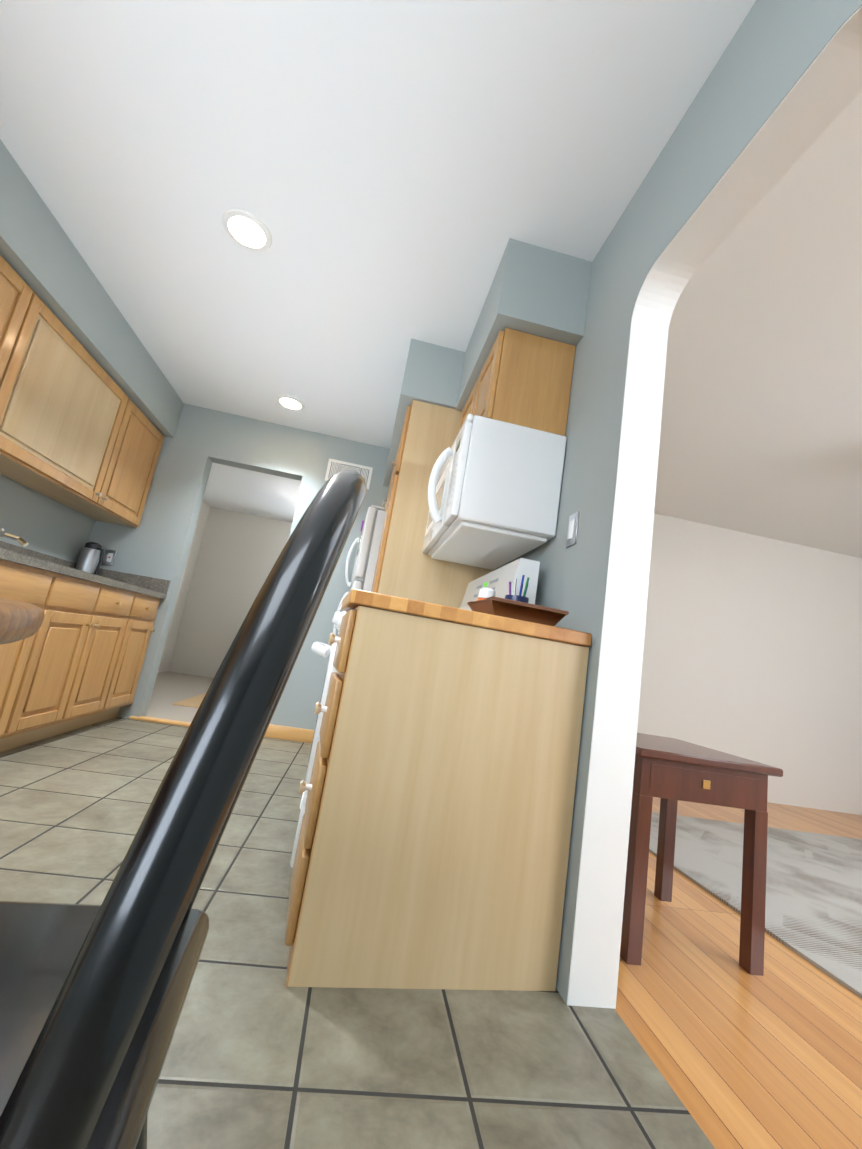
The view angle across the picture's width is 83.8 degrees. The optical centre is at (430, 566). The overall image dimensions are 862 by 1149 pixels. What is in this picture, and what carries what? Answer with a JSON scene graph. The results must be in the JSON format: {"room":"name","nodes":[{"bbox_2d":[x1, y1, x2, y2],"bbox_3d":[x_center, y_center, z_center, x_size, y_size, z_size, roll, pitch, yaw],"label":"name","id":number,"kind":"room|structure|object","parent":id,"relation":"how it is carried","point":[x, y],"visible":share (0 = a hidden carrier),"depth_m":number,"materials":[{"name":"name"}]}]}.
{"room":"kitchen","nodes":[
{"label":"kitchen","id":0,"kind":"room"},
{"bbox_2d":[0,474,94,562],"bbox_3d":[-2.157,-0.686,0.755,0.125,2.445,5.845,11,-11,-7],"label":"wall","id":1,"kind":"structure","parent":0,"point":[39,522],"depth_m":3.06,"materials":[{"name":"grey paint"}]},
{"bbox_2d":[0,255,39,402],"bbox_3d":[-2.004,-1.009,1.800,0.318,0.764,0.720,11,-11,-7],"label":"upper cabinet","id":2,"kind":"object","parent":1,"relation":"attached to","point":[18,301],"depth_m":2.16,"materials":[{"name":"brown wood"}]},
{"bbox_2d":[0,299,131,506],"bbox_3d":[-2.141,-0.873,2.628,0.318,0.764,0.980,11,-11,-7],"label":"upper cabinet","id":3,"kind":"object","parent":1,"relation":"attached to","point":[80,432],"depth_m":2.58,"materials":[{"name":"brown wood"}]},
{"bbox_2d":[53,402,163,527],"bbox_3d":[-2.271,-0.744,3.415,0.318,0.764,0.636,11,-11,-7],"label":"upper cabinet","id":4,"kind":"object","parent":1,"relation":"attached to","point":[126,493],"depth_m":3.41,"materials":[{"name":"brown wood"}]},
{"bbox_2d":[0,139,183,437],"bbox_3d":[-1.750,-1.667,1.047,0.380,0.305,5.720,11,-11,-7],"label":"soffit","id":5,"kind":"structure","parent":0,"point":[42,256],"depth_m":2.42,"materials":[{"name":"grey"}]},
{"bbox_2d":[157,500,209,672],"bbox_3d":[-3.289,-0.122,5.421,0.125,2.720,3.520,11,-11,-7],"label":"wall","id":6,"kind":"structure","parent":0,"point":[183,592],"depth_m":6.80,"materials":[{"name":"beige paint"}]},
{"bbox_2d":[168,507,291,677],"bbox_3d":[-2.274,0.394,7.247,2.520,2.720,0.125,11,-11,-7],"label":"wall","id":7,"kind":"structure","parent":0,"point":[238,555],"depth_m":7.08,"materials":[{"name":"beige paint"}]},
{"bbox_2d":[89,404,389,729],"bbox_3d":[-1.412,-0.113,3.853,3.376,2.720,0.135,11,-11,-7],"label":"wall","id":8,"kind":"structure","parent":0,"point":[156,542],"depth_m":3.80,"materials":[{"name":"grey paint"}]},
{"bbox_2d":[103,549,116,565],"bbox_3d":[-2.412,-0.072,3.607,0.070,0.116,0.010,11,-11,-7],"label":"outlet","id":9,"kind":"object","parent":8,"relation":"attached to","point":[109,558],"visible":1,"depth_m":3.60,"materials":[{"name":"silver metal"}]},
{"bbox_2d":[129,716,190,726],"bbox_3d":[-1.765,1.161,3.532,0.824,0.018,0.090,11,-11,-7],"label":"trim","id":10,"kind":"structure","parent":8,"relation":"attached to","point":[164,721],"depth_m":3.48,"materials":[{"name":"brown wood"}]},
{"bbox_2d":[264,724,314,742],"bbox_3d":[-1.069,1.251,3.609,0.615,0.095,0.016,11,-11,-7],"label":"baseboard","id":11,"kind":"structure","parent":8,"relation":"attached to","point":[289,733],"depth_m":3.60,"materials":[{"name":"brown wood"}]},
{"bbox_2d":[325,458,372,489],"bbox_3d":[-0.683,-0.775,4.006,0.370,0.195,0.013,11,-11,-7],"label":"air vent","id":12,"kind":"object","parent":8,"relation":"in","point":[334,467],"visible":0.54,"depth_m":4.01,"materials":[{"name":"white metal"}]},
{"bbox_2d":[383,339,464,486],"bbox_3d":[0.066,-0.905,3.380,0.663,0.337,1.515,11,-11,-7],"label":"soffit","id":13,"kind":"structure","parent":0,"point":[432,373],"depth_m":2.62,"materials":[{"name":"grey"}]},
{"bbox_2d":[0,671,861,1148],"bbox_3d":[1.288,1.590,2.826,9.000,0.100,9.500,11,-11,-7],"label":"floor","id":14,"kind":"structure","parent":0,"point":[260,1055],"depth_m":1.07,"materials":[{"name":"tile"}]},
{"bbox_2d":[0,597,43,644],"bbox_3d":[-0.873,0.276,0.150,1.030,0.734,1.030,11,-11,-7],"label":"dining table","id":15,"kind":"object","parent":14,"relation":"on","point":[20,620],"visible":1,"depth_m":0.42,"materials":[{"name":"brown wood"}]},
{"bbox_2d":[0,544,63,751],"bbox_3d":[-2.097,0.305,1.767,0.616,0.918,0.876,11,-11,-7],"label":"base cabinet","id":16,"kind":"object","parent":14,"relation":"on","point":[28,577],"depth_m":2.17,"materials":[{"name":"brown wood"}]},
{"bbox_2d":[8,564,139,749],"bbox_3d":[-2.238,0.445,2.622,0.616,0.918,0.880,11,-11,-7],"label":"base cabinet","id":17,"kind":"object","parent":14,"relation":"on","point":[75,661],"depth_m":2.63,"materials":[{"name":"brown wood"}]},
{"bbox_2d":[104,584,166,720],"bbox_3d":[-2.346,0.553,3.278,0.616,0.918,0.466,11,-11,-7],"label":"base cabinet","id":18,"kind":"object","parent":14,"relation":"on","point":[123,692],"depth_m":3.33,"materials":[{"name":"brown wood"}]},
{"bbox_2d":[75,542,103,574],"bbox_3d":[-2.440,-0.039,3.466,0.192,0.275,0.157,11,-11,-7],"label":"carafe","id":19,"kind":"object","parent":18,"relation":"on","point":[90,559],"visible":0.75,"depth_m":3.42,"materials":[{"name":"silver metal"}]},
{"bbox_2d":[0,469,366,1148],"bbox_3d":[-0.369,0.319,0.274,0.504,0.896,0.526,12,-11,-13],"label":"chair","id":20,"kind":"object","parent":14,"relation":"on","point":[92,999],"visible":1,"depth_m":0.17,"materials":[{"name":"black metal"}]},
{"bbox_2d":[172,693,205,707],"bbox_3d":[-1.909,1.437,5.070,1.050,0.008,1.500,11,-11,-7],"label":"mat","id":21,"kind":"object","parent":14,"relation":"on","point":[194,701],"visible":0.21,"depth_m":4.50,"materials":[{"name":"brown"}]},
{"bbox_2d":[333,505,385,635],"bbox_3d":[-0.317,0.520,3.451,0.775,1.694,0.740,11,-11,-10],"label":"fridge","id":22,"kind":"object","parent":14,"relation":"on","point":[368,540],"visible":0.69,"depth_m":3.17,"materials":[{"name":"white"}]},
{"bbox_2d":[290,558,539,867],"bbox_3d":[-0.128,0.535,1.961,0.759,1.172,0.744,11,-11,-9],"label":"stove","id":23,"kind":"object","parent":14,"relation":"on","point":[497,581],"visible":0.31,"depth_m":1.75,"materials":[{"name":"white metal"}]},
{"bbox_2d":[371,400,495,607],"bbox_3d":[-0.038,0.217,2.733,0.610,2.104,0.604,11,-11,-7],"label":"tall cabinet","id":24,"kind":"object","parent":14,"relation":"on","point":[406,567],"depth_m":2.49,"materials":[{"name":"brown wood"}]},
{"bbox_2d":[285,588,591,990],"bbox_3d":[0.002,0.584,1.384,0.717,0.905,0.364,12,-11,-12],"label":"base cabinet","id":25,"kind":"object","parent":14,"relation":"on","point":[432,850],"visible":1,"depth_m":1.22,"materials":[{"name":"brown wood"}]},
{"bbox_2d":[467,596,568,625],"bbox_3d":[0.252,0.144,1.452,0.238,0.052,0.214,12,-11,-12],"label":"tray","id":26,"kind":"object","parent":25,"relation":"on","point":[518,610],"visible":0.81,"depth_m":1.36,"materials":[{"name":"brown wood"}]},
{"bbox_2d":[477,587,495,600],"bbox_3d":[0.185,0.132,1.632,0.062,0.121,0.062,12,-11,-12],"label":"bottle","id":27,"kind":"object","parent":26,"relation":"on","point":[484,593],"visible":0.38,"depth_m":1.62,"materials":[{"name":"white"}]},
{"bbox_2d":[505,575,528,602],"bbox_3d":[0.289,0.118,1.623,0.080,0.178,0.080,12,-11,-12],"label":"pen cup","id":28,"kind":"object","parent":26,"relation":"on","point":[519,597],"visible":0.27,"depth_m":1.60,"materials":[{"name":"blue"}]},
{"bbox_2d":[620,733,782,975],"bbox_3d":[0.790,0.931,1.695,0.500,0.600,0.525,11,-11,-7],"label":"side table","id":29,"kind":"object","parent":14,"relation":"on","point":[670,772],"visible":0.77,"depth_m":1.50,"materials":[{"name":"brown wood"}]},
{"bbox_2d":[649,812,861,997],"bbox_3d":[3.036,1.653,1.950,3.750,0.012,2.900,11,-11,-7],"label":"living room rug","id":30,"kind":"object","parent":14,"relation":"on","point":[813,909],"visible":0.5,"depth_m":2.24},
{"bbox_2d":[0,0,861,557],"bbox_3d":[1.695,-0.880,3.299,9.000,0.105,9.500,11,-11,-7],"label":"ceiling","id":31,"kind":"structure","parent":0,"point":[394,176],"depth_m":1.85,"materials":[{"name":"white paint"}]},
{"bbox_2d":[222,208,271,250],"bbox_3d":[-0.800,-1.461,2.094,0.210,0.012,0.210,11,-11,-7],"label":"recessed light","id":32,"kind":"object","parent":31,"relation":"in","point":[247,229],"visible":1,"depth_m":2.08,"materials":[{"name":"white"}]},
{"bbox_2d":[276,395,304,409],"bbox_3d":[-1.044,-1.218,3.574,0.210,0.012,0.210,11,-11,-7],"label":"recessed light","id":33,"kind":"object","parent":31,"relation":"in","point":[290,402],"visible":1,"depth_m":3.56,"materials":[{"name":"white"}]},
{"bbox_2d":[146,462,861,814],"bbox_3d":[1.284,0.560,4.322,8.750,2.450,0.125,11,-11,-7],"label":"wall","id":34,"kind":"structure","parent":0,"point":[752,650],"depth_m":4.50,"materials":[{"name":"beige paint"}]},
{"bbox_2d":[456,238,591,409],"bbox_3d":[0.398,-1.055,2.288,0.356,0.345,0.767,11,-11,-7],"label":"soffit","id":35,"kind":"structure","parent":0,"point":[539,291],"depth_m":1.92,"materials":[{"name":"grey"}]},
{"bbox_2d":[496,0,861,1003],"bbox_3d":[0.620,-0.146,1.188,0.125,2.445,5.720,11,-11,-7],"label":"wall","id":36,"kind":"structure","parent":0,"point":[772,52],"depth_m":1.43,"materials":[{"name":"grey"}]},
{"bbox_2d":[458,328,575,435],"bbox_3d":[0.333,-0.683,2.248,0.348,0.405,0.705,11,-11,-7],"label":"upper cabinet","id":37,"kind":"object","parent":36,"relation":"attached to","point":[524,379],"visible":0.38,"depth_m":1.91,"materials":[{"name":"brown wood"}]},
{"bbox_2d":[422,414,566,569],"bbox_3d":[0.201,-0.285,2.155,0.483,0.428,0.750,11,-11,-7],"label":"microwave","id":38,"kind":"object","parent":37,"relation":"attached to","point":[494,489],"visible":1,"depth_m":1.81,"materials":[{"name":"white plastic"},{"name":"white painted metal"},{"name":"glass"}]},
{"bbox_2d":[566,511,579,547],"bbox_3d":[0.485,-0.128,1.651,0.009,0.116,0.070,11,-11,-7],"label":"light switch","id":39,"kind":"object","parent":36,"relation":"attached to","point":[572,529],"visible":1,"depth_m":1.64,"materials":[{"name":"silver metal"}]},
{"bbox_2d":[567,6,861,1008],"bbox_3d":[0.616,0.034,0.984,0.127,2.021,0.781,11,-11,-7],"label":"trim","id":40,"kind":"structure","parent":36,"relation":"attached to","point":[819,98],"depth_m":1.28,"materials":[{"name":"white paint"}]}
]}

